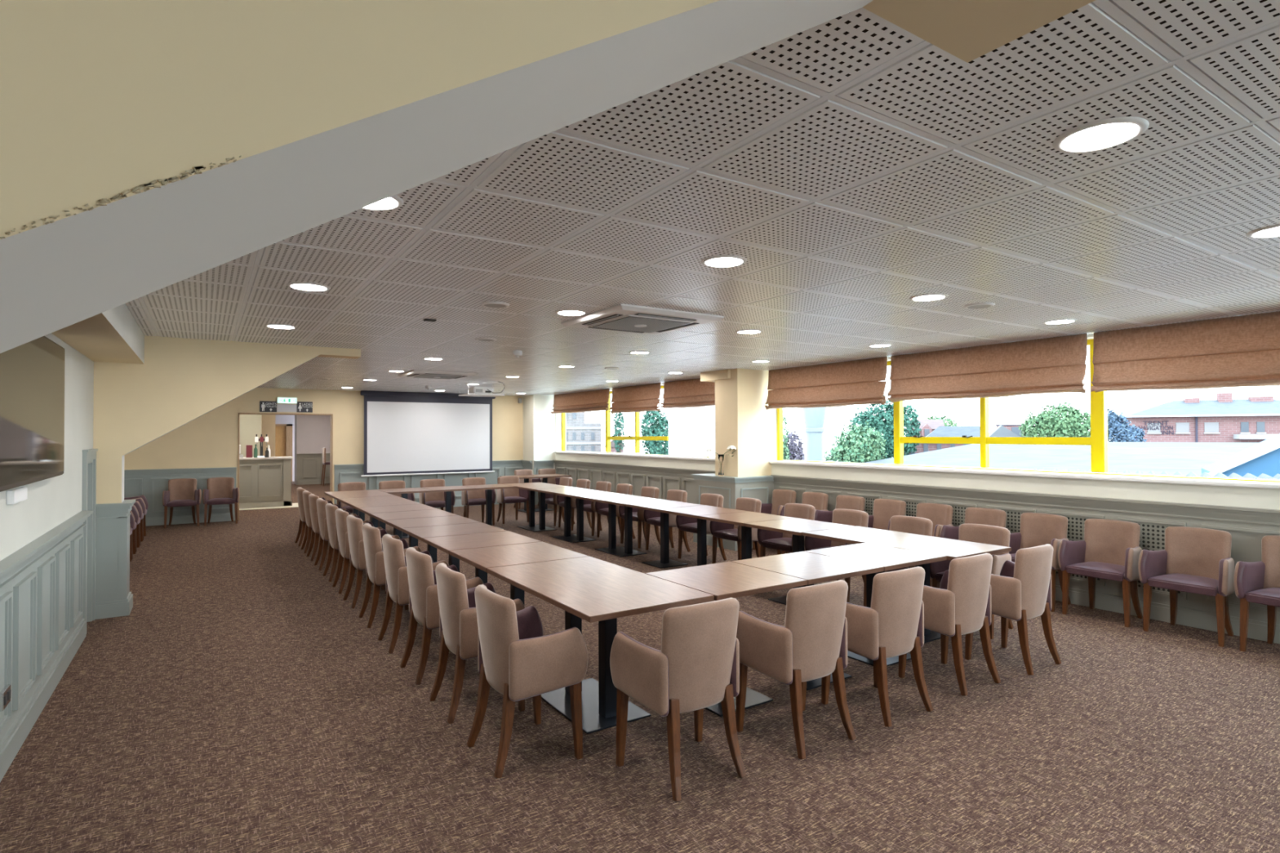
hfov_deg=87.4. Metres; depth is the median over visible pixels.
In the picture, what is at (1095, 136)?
diffuser
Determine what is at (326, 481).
baseboard
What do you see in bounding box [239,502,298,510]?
trim
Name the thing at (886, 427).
tree
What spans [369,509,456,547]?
meeting table
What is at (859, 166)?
ceiling
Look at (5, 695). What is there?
socket
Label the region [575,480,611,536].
tub chair
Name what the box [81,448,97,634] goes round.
door
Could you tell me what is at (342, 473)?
trim
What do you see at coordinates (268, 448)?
bottle
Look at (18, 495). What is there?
cable box
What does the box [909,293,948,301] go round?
recessed light
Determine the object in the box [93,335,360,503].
wall
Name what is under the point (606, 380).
recessed light
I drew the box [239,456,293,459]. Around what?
countertop
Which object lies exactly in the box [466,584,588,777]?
tub chair
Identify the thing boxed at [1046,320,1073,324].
diffuser
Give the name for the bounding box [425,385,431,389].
smoke detector
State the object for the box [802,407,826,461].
flue
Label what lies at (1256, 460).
shed
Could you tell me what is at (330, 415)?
trim
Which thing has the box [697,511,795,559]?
meeting table
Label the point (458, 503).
baseboard
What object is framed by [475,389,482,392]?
vent
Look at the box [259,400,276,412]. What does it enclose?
sign
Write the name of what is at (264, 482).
bar counter
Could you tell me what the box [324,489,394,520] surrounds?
meeting table
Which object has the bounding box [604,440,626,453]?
cottage
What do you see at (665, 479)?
wainscoting
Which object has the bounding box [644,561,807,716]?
meeting table
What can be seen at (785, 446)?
tree
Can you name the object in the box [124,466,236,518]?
trim
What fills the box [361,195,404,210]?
recessed light
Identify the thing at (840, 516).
tub chair
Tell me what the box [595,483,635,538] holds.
tub chair
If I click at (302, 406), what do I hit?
sign
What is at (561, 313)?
diffuser
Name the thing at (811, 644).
tub chair
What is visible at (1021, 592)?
tub chair
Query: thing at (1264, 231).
diffuser
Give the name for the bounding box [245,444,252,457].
box
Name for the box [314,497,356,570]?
tub chair
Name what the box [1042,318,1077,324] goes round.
recessed light
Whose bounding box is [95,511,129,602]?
wall pier
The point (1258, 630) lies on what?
baseboard
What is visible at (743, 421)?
wall pillar
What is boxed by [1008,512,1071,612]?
tub chair
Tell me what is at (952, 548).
meeting table
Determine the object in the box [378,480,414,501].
tub chair
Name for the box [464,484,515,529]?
meeting table
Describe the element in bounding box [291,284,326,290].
diffuser
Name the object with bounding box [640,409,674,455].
tree
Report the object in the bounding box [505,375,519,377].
recessed light
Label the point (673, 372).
recessed light
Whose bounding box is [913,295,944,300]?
diffuser
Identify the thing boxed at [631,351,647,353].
diffuser
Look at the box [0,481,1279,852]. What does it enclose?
floor
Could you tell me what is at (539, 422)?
wall
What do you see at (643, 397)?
blind
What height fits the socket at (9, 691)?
0.042 m
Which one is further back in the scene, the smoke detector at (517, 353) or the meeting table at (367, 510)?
the meeting table at (367, 510)
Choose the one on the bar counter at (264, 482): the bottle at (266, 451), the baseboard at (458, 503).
the bottle at (266, 451)
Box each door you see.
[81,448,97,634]
[275,426,285,456]
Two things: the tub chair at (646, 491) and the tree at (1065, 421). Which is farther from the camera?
the tree at (1065, 421)
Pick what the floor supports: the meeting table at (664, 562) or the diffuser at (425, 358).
the meeting table at (664, 562)
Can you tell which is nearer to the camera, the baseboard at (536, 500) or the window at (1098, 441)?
the window at (1098, 441)
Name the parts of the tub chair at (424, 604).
leg, backrest, leg, arm, arm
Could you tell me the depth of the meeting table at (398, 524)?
6.81 m
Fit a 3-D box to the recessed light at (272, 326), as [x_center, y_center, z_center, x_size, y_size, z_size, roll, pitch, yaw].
[-3.051,-0.851,5.686,0.248,0.015,0.248,0,-1,-33]
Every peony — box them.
[705,448,718,457]
[722,445,736,459]
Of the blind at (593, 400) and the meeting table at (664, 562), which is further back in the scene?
the blind at (593, 400)
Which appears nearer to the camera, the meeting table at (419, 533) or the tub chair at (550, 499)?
the meeting table at (419, 533)
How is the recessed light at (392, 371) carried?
in the ceiling
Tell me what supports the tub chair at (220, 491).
on the floor
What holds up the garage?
on the ground
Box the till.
[239,444,243,457]
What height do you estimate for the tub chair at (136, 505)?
0.851 m
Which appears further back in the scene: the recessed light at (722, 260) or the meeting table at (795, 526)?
the meeting table at (795, 526)
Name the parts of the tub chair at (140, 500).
leg, arm, leg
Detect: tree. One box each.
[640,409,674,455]
[782,412,791,459]
[782,430,804,460]
[822,421,887,462]
[848,393,921,459]
[925,414,957,426]
[1017,401,1090,437]
[1107,408,1146,441]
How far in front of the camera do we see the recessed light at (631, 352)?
7.53 m
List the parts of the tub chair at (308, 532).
leg, backrest, leg, arm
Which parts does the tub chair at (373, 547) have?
leg, backrest, leg, arm, arm, leg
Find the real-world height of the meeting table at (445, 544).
0.745 m
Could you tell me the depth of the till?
14.90 m
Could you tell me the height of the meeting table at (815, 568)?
0.745 m
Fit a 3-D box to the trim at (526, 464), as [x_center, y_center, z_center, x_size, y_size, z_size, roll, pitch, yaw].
[-2.687,1.310,15.803,0.075,1.020,0.560,0,-1,-33]
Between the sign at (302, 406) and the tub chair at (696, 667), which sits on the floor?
the tub chair at (696, 667)
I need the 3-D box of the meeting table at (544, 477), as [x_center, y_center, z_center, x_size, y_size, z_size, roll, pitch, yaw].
[-2.237,1.429,14.375,1.355,0.745,0.695,0,-1,-33]
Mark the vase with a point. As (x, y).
(721, 473)
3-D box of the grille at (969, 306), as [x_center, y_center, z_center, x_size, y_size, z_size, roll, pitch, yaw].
[2.455,-0.873,4.847,0.156,0.008,0.156,0,-1,-33]
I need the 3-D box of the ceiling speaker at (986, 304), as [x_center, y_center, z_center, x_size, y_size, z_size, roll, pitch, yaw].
[2.455,-0.872,4.847,0.208,0.012,0.208,0,-1,-33]
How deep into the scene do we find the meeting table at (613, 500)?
9.19 m
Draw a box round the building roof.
[865,441,1258,475]
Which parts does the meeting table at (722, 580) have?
plate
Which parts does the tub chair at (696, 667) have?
leg, arm, leg, leg, backrest, leg, arm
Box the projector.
[468,386,493,394]
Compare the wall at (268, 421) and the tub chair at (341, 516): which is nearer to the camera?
the tub chair at (341, 516)
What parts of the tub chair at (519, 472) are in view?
backrest, arm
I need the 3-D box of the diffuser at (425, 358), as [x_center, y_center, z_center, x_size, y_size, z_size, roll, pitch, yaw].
[-2.509,-0.825,8.129,0.197,0.008,0.197,0,-1,-33]
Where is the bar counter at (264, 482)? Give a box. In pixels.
[239,456,293,508]
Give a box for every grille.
[412,373,462,379]
[477,339,493,341]
[484,303,506,307]
[589,314,693,333]
[967,304,991,308]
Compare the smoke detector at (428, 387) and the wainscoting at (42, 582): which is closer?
the wainscoting at (42, 582)
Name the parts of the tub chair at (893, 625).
leg, arm, leg, leg, backrest, arm, leg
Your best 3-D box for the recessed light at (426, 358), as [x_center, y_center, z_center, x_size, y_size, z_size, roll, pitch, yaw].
[-2.509,-0.825,8.129,0.248,0.015,0.248,0,-1,-33]
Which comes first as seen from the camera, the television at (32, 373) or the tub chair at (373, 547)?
the television at (32, 373)
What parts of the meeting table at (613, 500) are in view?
plate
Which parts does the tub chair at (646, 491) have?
leg, arm, seat, leg, arm, leg, backrest, leg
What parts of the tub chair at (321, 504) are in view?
leg, backrest, leg, arm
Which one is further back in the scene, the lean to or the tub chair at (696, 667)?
the lean to
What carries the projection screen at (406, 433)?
hanging from the ceiling
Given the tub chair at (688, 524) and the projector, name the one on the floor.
the tub chair at (688, 524)
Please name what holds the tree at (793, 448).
on the ground
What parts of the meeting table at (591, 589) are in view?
plate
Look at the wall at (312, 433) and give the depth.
22.26 m
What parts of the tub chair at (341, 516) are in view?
leg, backrest, leg, arm, arm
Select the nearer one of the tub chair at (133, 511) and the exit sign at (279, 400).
the tub chair at (133, 511)
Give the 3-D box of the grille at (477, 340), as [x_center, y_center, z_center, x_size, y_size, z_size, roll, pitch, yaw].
[-1.496,-0.843,6.497,0.156,0.008,0.156,0,-1,-33]
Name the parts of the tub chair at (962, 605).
leg, arm, leg, leg, arm, backrest, leg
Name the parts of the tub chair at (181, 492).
leg, arm, leg, seat, backrest, leg, leg, arm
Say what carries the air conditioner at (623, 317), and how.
attached to the ceiling
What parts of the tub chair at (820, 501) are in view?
arm, backrest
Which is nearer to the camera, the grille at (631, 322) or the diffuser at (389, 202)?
the diffuser at (389, 202)
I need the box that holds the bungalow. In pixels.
[906,426,991,455]
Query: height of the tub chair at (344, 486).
0.851 m
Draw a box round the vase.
[717,454,724,476]
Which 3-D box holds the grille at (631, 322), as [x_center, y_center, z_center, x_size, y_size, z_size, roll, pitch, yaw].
[0.004,-0.822,5.403,0.610,0.014,0.610,0,-1,-33]
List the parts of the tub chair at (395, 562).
leg, backrest, leg, arm, arm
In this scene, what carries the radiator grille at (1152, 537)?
attached to the wall at (1233, 496)
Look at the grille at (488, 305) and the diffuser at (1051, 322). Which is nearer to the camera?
the grille at (488, 305)
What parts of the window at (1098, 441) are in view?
sill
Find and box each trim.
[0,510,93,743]
[94,499,135,619]
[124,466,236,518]
[237,413,333,519]
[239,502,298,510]
[275,423,292,481]
[296,453,329,480]
[333,459,523,504]
[521,460,532,470]
[533,460,554,498]
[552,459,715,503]
[691,473,773,551]
[700,368,730,382]
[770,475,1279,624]
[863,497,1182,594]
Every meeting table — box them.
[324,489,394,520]
[337,495,420,528]
[357,503,438,538]
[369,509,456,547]
[377,487,432,538]
[384,515,479,562]
[401,522,506,572]
[421,485,475,512]
[422,530,542,583]
[448,542,588,604]
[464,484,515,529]
[486,556,714,733]
[499,473,571,512]
[503,482,573,532]
[533,487,613,542]
[573,493,670,557]
[625,500,702,568]
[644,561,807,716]
[656,505,748,565]
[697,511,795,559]
[732,551,884,690]
[743,518,854,604]
[802,525,1011,643]
[804,542,946,666]
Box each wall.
[0,0,1094,353]
[0,333,93,560]
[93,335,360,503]
[124,387,523,506]
[239,414,261,457]
[261,414,275,457]
[275,414,294,481]
[294,414,329,484]
[523,394,555,475]
[555,333,1279,510]
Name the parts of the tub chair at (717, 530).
leg, arm, seat, leg, backrest, arm, leg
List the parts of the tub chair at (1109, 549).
leg, arm, leg, seat, backrest, leg, arm, leg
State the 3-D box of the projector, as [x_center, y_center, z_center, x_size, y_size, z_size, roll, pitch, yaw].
[-2.795,-0.622,11.729,0.340,0.125,0.321,0,-1,-33]
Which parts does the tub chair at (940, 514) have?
arm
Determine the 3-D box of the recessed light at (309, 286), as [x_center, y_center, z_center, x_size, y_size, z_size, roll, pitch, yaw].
[-2.063,-0.872,4.170,0.248,0.015,0.248,0,-1,-33]
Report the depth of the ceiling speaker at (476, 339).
6.47 m
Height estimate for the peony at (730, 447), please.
0.431 m
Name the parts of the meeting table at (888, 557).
plate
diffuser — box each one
[267,324,293,328]
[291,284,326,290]
[364,197,396,208]
[425,358,440,359]
[558,311,584,315]
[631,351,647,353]
[705,257,742,266]
[738,330,759,333]
[871,344,888,346]
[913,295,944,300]
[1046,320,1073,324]
[1062,123,1138,150]
[1253,226,1279,236]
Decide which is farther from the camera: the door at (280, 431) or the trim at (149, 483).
the door at (280, 431)
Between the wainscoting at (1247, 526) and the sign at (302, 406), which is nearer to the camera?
the wainscoting at (1247, 526)
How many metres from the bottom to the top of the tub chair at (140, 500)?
0.851 m
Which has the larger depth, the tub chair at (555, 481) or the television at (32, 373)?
the tub chair at (555, 481)
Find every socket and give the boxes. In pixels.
[0,684,10,711]
[4,693,7,705]
[8,689,10,700]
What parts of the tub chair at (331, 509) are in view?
leg, backrest, leg, arm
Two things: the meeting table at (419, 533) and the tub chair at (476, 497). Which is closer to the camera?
the meeting table at (419, 533)
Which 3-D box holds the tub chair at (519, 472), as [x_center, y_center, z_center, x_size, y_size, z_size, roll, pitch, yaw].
[-2.535,1.389,14.906,0.576,0.851,0.465,0,-1,-33]
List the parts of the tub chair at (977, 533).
leg, seat, arm, backrest, leg, arm, leg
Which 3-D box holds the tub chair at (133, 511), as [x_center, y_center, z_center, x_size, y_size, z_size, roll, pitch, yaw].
[-6.993,1.333,8.914,0.465,0.851,0.576,0,-1,-33]
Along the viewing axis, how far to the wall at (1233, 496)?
6.93 m
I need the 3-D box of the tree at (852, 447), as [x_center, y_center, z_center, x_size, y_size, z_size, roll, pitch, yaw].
[8.863,2.651,27.657,2.492,5.755,2.453,0,-1,-22]
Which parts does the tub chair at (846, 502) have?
arm, backrest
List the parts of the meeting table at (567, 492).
plate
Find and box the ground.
[712,453,893,462]
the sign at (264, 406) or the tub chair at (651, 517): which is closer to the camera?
the tub chair at (651, 517)
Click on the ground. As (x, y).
(824, 460)
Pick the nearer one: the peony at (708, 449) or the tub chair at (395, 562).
the tub chair at (395, 562)
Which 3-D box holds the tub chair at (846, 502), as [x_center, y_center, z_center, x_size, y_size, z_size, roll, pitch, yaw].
[2.526,1.299,8.362,0.465,0.851,0.576,0,-1,-33]
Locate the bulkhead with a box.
[51,303,144,364]
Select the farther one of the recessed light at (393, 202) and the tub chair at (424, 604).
the tub chair at (424, 604)
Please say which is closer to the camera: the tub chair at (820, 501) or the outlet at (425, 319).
the outlet at (425, 319)
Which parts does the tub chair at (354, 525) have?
leg, backrest, leg, arm, arm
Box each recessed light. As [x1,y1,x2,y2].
[264,324,297,328]
[286,281,330,291]
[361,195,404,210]
[387,369,405,372]
[422,357,444,359]
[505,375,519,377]
[555,309,587,315]
[557,364,575,367]
[605,380,618,382]
[628,351,650,354]
[666,371,683,373]
[701,254,747,267]
[735,328,763,333]
[751,360,770,362]
[867,343,892,346]
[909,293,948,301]
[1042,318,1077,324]
[1052,116,1149,153]
[1245,223,1279,238]
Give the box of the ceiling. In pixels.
[124,0,1279,395]
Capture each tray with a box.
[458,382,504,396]
[458,393,504,396]
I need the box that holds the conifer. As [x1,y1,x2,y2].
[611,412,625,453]
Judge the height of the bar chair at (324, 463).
1.222 m
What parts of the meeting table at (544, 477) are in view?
plate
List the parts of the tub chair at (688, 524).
leg, arm, seat, arm, backrest, leg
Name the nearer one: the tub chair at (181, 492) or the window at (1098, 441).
the window at (1098, 441)
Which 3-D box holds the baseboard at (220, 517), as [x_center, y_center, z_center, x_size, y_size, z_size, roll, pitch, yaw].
[-8.506,1.724,12.312,1.845,0.145,0.022,0,-1,-33]
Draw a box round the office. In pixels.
[995,424,1023,436]
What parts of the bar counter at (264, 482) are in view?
panel, panel, post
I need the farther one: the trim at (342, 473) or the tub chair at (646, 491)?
the trim at (342, 473)
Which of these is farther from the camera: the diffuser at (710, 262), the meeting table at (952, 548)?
the meeting table at (952, 548)
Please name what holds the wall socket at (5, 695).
attached to the wall at (51, 502)
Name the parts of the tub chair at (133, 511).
leg, leg, arm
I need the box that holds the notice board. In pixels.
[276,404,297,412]
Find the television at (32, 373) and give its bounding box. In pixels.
[0,335,64,492]
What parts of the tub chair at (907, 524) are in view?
leg, seat, backrest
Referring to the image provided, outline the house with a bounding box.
[910,419,944,436]
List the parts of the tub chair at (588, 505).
arm, seat, leg, arm, backrest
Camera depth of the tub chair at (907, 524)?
6.29 m
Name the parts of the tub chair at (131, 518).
leg, arm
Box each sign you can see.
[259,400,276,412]
[276,396,297,404]
[296,401,312,412]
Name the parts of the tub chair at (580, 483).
leg, arm, seat, leg, arm, backrest, leg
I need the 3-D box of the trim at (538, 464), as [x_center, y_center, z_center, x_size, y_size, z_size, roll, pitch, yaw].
[-2.240,1.306,15.644,0.500,1.020,0.075,0,-1,-33]
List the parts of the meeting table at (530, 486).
plate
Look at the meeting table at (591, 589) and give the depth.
3.85 m
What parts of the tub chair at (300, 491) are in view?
leg, backrest, leg, arm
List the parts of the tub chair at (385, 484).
backrest, arm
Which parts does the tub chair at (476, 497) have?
leg, arm, leg, backrest, seat, leg, arm, leg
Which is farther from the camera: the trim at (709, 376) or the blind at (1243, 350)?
the trim at (709, 376)
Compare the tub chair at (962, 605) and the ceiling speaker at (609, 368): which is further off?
the ceiling speaker at (609, 368)
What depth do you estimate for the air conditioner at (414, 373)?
9.96 m
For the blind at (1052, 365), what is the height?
0.560 m
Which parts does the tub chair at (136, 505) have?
leg, leg, arm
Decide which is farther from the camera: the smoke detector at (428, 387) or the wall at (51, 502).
the smoke detector at (428, 387)
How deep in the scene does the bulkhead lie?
4.73 m
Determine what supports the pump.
on the bar counter at (264, 482)
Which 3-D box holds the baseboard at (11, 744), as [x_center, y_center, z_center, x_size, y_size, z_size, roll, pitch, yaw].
[-1.884,1.579,1.401,0.022,0.145,9.640,0,-1,-33]
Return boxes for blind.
[551,388,610,413]
[608,382,662,413]
[660,377,715,408]
[764,356,888,409]
[887,333,1087,402]
[1090,311,1279,392]
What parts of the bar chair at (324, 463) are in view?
leg, leg, backrest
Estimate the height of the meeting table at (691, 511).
0.745 m
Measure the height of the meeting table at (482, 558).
0.745 m
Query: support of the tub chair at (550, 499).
on the floor
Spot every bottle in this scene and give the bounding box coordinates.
[253,443,257,457]
[265,447,268,457]
[267,444,270,457]
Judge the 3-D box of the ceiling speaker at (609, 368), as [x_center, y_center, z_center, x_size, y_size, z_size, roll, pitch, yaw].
[-0.393,-0.812,9.364,0.208,0.012,0.208,0,-1,-33]
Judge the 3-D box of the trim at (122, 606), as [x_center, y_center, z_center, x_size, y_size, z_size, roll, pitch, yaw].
[-4.845,1.206,6.164,0.287,1.018,0.415,0,-1,-33]
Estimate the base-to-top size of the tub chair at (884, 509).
0.851 m
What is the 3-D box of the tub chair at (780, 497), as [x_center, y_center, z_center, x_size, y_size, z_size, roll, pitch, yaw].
[1.898,1.312,9.325,0.465,0.851,0.576,0,-1,-33]
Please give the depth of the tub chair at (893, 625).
3.81 m
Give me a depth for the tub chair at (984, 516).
7.01 m
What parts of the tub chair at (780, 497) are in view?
arm, arm, backrest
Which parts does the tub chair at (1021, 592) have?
leg, leg, arm, leg, arm, backrest, leg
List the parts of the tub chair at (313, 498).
leg, backrest, leg, arm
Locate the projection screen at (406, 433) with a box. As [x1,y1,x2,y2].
[360,390,495,476]
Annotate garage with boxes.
[989,425,1019,436]
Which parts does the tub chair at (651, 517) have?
leg, arm, seat, leg, arm, backrest, leg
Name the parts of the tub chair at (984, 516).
arm, backrest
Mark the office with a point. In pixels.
(1013, 428)
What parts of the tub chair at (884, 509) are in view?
arm, backrest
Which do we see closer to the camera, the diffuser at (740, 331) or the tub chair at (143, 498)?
the diffuser at (740, 331)
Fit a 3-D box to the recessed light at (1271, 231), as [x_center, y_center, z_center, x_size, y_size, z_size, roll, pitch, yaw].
[2.934,-0.899,3.059,0.248,0.015,0.248,0,-1,-33]
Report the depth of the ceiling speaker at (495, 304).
4.74 m
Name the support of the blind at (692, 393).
attached to the window at (691, 430)
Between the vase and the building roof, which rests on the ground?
the building roof
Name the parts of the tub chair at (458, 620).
leg, backrest, leg, arm, arm, leg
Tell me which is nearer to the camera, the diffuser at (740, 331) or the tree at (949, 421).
the diffuser at (740, 331)
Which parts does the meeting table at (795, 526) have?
plate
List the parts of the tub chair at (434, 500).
arm, backrest, seat, arm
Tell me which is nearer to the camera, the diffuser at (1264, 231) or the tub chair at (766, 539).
the diffuser at (1264, 231)
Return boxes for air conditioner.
[397,369,477,379]
[560,303,724,334]
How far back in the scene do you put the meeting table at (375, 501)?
8.89 m
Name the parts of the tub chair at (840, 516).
arm, seat, leg, backrest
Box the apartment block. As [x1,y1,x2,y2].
[565,412,601,452]
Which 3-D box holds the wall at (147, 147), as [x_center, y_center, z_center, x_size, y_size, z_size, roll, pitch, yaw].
[-0.141,0.350,0.667,2.175,2.577,0.301,0,-1,-33]
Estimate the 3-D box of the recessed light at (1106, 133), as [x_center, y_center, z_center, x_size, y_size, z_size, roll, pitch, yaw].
[1.431,-0.906,2.084,0.248,0.015,0.248,0,-1,-33]
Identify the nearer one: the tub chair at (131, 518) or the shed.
the tub chair at (131, 518)
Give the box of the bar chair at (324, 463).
[320,448,329,486]
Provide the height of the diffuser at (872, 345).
0.008 m
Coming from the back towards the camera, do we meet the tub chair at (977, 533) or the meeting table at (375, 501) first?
the meeting table at (375, 501)
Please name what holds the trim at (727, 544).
attached to the wall at (1233, 496)
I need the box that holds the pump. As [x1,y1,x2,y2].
[254,434,268,457]
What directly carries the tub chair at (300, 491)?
on the floor
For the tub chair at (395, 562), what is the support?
on the floor
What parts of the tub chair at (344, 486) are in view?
arm, seat, backrest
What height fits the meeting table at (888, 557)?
0.745 m
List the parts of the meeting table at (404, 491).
plate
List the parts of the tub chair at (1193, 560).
leg, arm, leg, seat, backrest, leg, arm, leg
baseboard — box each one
[0,618,86,782]
[145,512,235,526]
[296,479,329,484]
[351,497,522,513]
[534,497,538,504]
[1055,585,1279,644]
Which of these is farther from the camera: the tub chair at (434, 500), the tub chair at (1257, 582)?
the tub chair at (434, 500)
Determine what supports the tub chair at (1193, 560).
on the floor
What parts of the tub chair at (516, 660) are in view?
leg, backrest, leg, arm, leg, arm, leg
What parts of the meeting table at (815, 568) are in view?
plate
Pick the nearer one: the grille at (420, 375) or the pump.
the grille at (420, 375)
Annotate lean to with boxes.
[959,466,1279,480]
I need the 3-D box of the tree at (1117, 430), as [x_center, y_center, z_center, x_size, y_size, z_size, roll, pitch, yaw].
[29.263,2.238,40.545,2.316,6.755,1.580,0,-1,20]
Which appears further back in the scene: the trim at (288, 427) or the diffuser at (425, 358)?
the trim at (288, 427)
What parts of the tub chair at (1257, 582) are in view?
leg, arm, seat, backrest, leg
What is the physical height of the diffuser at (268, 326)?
0.008 m
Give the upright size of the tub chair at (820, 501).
0.851 m
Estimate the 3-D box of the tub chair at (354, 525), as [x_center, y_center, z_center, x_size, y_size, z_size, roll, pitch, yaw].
[-2.631,1.293,6.581,0.465,0.851,0.576,0,-1,-34]
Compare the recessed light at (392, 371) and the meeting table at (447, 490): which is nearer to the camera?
the recessed light at (392, 371)
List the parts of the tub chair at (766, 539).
leg, arm, seat, backrest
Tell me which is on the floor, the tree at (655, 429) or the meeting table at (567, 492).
the meeting table at (567, 492)
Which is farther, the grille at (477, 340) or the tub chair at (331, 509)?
the tub chair at (331, 509)
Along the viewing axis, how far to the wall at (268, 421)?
20.00 m
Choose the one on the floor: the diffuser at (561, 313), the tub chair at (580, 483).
the tub chair at (580, 483)
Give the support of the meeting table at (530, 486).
on the floor
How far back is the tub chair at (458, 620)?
3.84 m
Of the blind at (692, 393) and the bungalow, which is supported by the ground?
the bungalow
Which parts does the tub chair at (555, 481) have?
backrest, arm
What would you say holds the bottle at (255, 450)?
on the bar counter at (264, 482)
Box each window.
[553,385,715,461]
[768,338,1279,488]
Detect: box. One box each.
[5,486,27,504]
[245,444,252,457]
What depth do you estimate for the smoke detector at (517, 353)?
7.37 m
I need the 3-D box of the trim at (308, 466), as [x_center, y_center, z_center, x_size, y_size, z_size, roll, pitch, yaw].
[-10.660,1.408,22.354,1.440,1.020,0.075,0,-1,-33]
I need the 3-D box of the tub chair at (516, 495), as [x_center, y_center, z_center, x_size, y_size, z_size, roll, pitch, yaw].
[-2.393,1.361,12.492,0.576,0.851,0.465,0,-1,-34]
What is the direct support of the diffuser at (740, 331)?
attached to the recessed light at (746, 331)
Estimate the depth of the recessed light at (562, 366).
9.03 m
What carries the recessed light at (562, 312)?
in the ceiling
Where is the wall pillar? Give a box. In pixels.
[715,368,772,476]
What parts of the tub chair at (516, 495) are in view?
leg, arm, leg, backrest, seat, leg, arm, leg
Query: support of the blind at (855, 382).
attached to the window at (1098, 441)
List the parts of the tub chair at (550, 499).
arm, seat, leg, arm, leg, backrest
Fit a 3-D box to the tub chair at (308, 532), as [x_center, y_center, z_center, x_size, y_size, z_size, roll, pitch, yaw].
[-4.540,1.333,9.509,0.465,0.851,0.576,0,-1,-32]
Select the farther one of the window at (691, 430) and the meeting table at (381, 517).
the window at (691, 430)
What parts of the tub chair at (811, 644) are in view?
leg, arm, leg, leg, backrest, arm, leg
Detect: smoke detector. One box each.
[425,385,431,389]
[511,350,522,357]
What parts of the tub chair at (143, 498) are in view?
arm, leg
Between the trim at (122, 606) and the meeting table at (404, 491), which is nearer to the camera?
the trim at (122, 606)
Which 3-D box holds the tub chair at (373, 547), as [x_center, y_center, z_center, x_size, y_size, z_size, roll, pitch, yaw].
[-2.211,1.285,5.936,0.465,0.851,0.576,0,-1,-32]
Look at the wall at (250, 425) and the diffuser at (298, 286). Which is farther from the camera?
the wall at (250, 425)
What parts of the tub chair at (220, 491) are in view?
leg, arm, leg, backrest, seat, leg, leg, arm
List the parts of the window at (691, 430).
sill, pane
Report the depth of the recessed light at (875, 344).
7.01 m
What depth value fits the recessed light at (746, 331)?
6.03 m
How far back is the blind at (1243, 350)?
5.53 m
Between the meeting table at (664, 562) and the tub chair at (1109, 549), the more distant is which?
the meeting table at (664, 562)
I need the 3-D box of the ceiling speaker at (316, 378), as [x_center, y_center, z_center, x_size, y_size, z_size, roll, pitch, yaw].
[-5.189,-0.780,10.953,0.208,0.012,0.208,0,-1,-33]
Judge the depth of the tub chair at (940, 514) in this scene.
7.44 m
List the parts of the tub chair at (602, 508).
leg, arm, seat, arm, leg, backrest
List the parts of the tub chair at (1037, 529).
seat, arm, backrest, leg, arm, leg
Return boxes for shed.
[1201,433,1279,476]
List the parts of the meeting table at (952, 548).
plate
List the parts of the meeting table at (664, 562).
plate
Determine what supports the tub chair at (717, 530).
on the floor
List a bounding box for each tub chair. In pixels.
[124,495,148,540]
[129,506,137,559]
[129,511,133,561]
[133,502,142,552]
[135,497,145,546]
[162,478,201,528]
[202,477,239,525]
[294,487,329,546]
[300,490,337,553]
[306,493,346,560]
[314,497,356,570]
[322,502,369,582]
[332,508,384,594]
[336,482,371,521]
[342,515,399,608]
[358,523,422,628]
[377,533,448,653]
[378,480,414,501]
[400,546,484,684]
[419,479,455,513]
[429,563,524,724]
[461,477,496,524]
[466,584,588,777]
[497,475,528,524]
[513,469,542,509]
[537,468,559,506]
[545,476,574,526]
[556,479,591,530]
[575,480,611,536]
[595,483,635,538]
[609,597,746,801]
[618,486,660,548]
[643,489,689,551]
[675,493,726,560]
[709,497,761,564]
[735,579,856,759]
[752,488,796,555]
[756,502,815,557]
[779,492,828,554]
[804,508,868,602]
[814,495,865,522]
[821,566,933,727]
[863,515,933,607]
[867,498,906,572]
[898,553,1000,695]
[915,502,953,537]
[929,524,1013,639]
[939,507,1006,539]
[964,543,1061,675]
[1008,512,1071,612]
[1057,519,1142,627]
[1137,526,1234,647]
[1233,535,1279,652]
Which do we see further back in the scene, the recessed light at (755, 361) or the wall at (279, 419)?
the wall at (279, 419)
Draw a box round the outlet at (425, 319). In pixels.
[423,318,436,321]
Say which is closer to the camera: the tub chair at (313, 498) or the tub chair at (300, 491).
the tub chair at (313, 498)
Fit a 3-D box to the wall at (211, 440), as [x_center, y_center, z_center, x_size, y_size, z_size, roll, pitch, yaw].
[-5.843,0.507,14.210,8.770,2.607,0.200,0,-1,-33]
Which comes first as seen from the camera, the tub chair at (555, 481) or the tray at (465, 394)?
the tray at (465, 394)
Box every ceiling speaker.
[315,377,329,379]
[475,337,496,341]
[480,301,509,308]
[604,367,618,369]
[963,302,995,309]

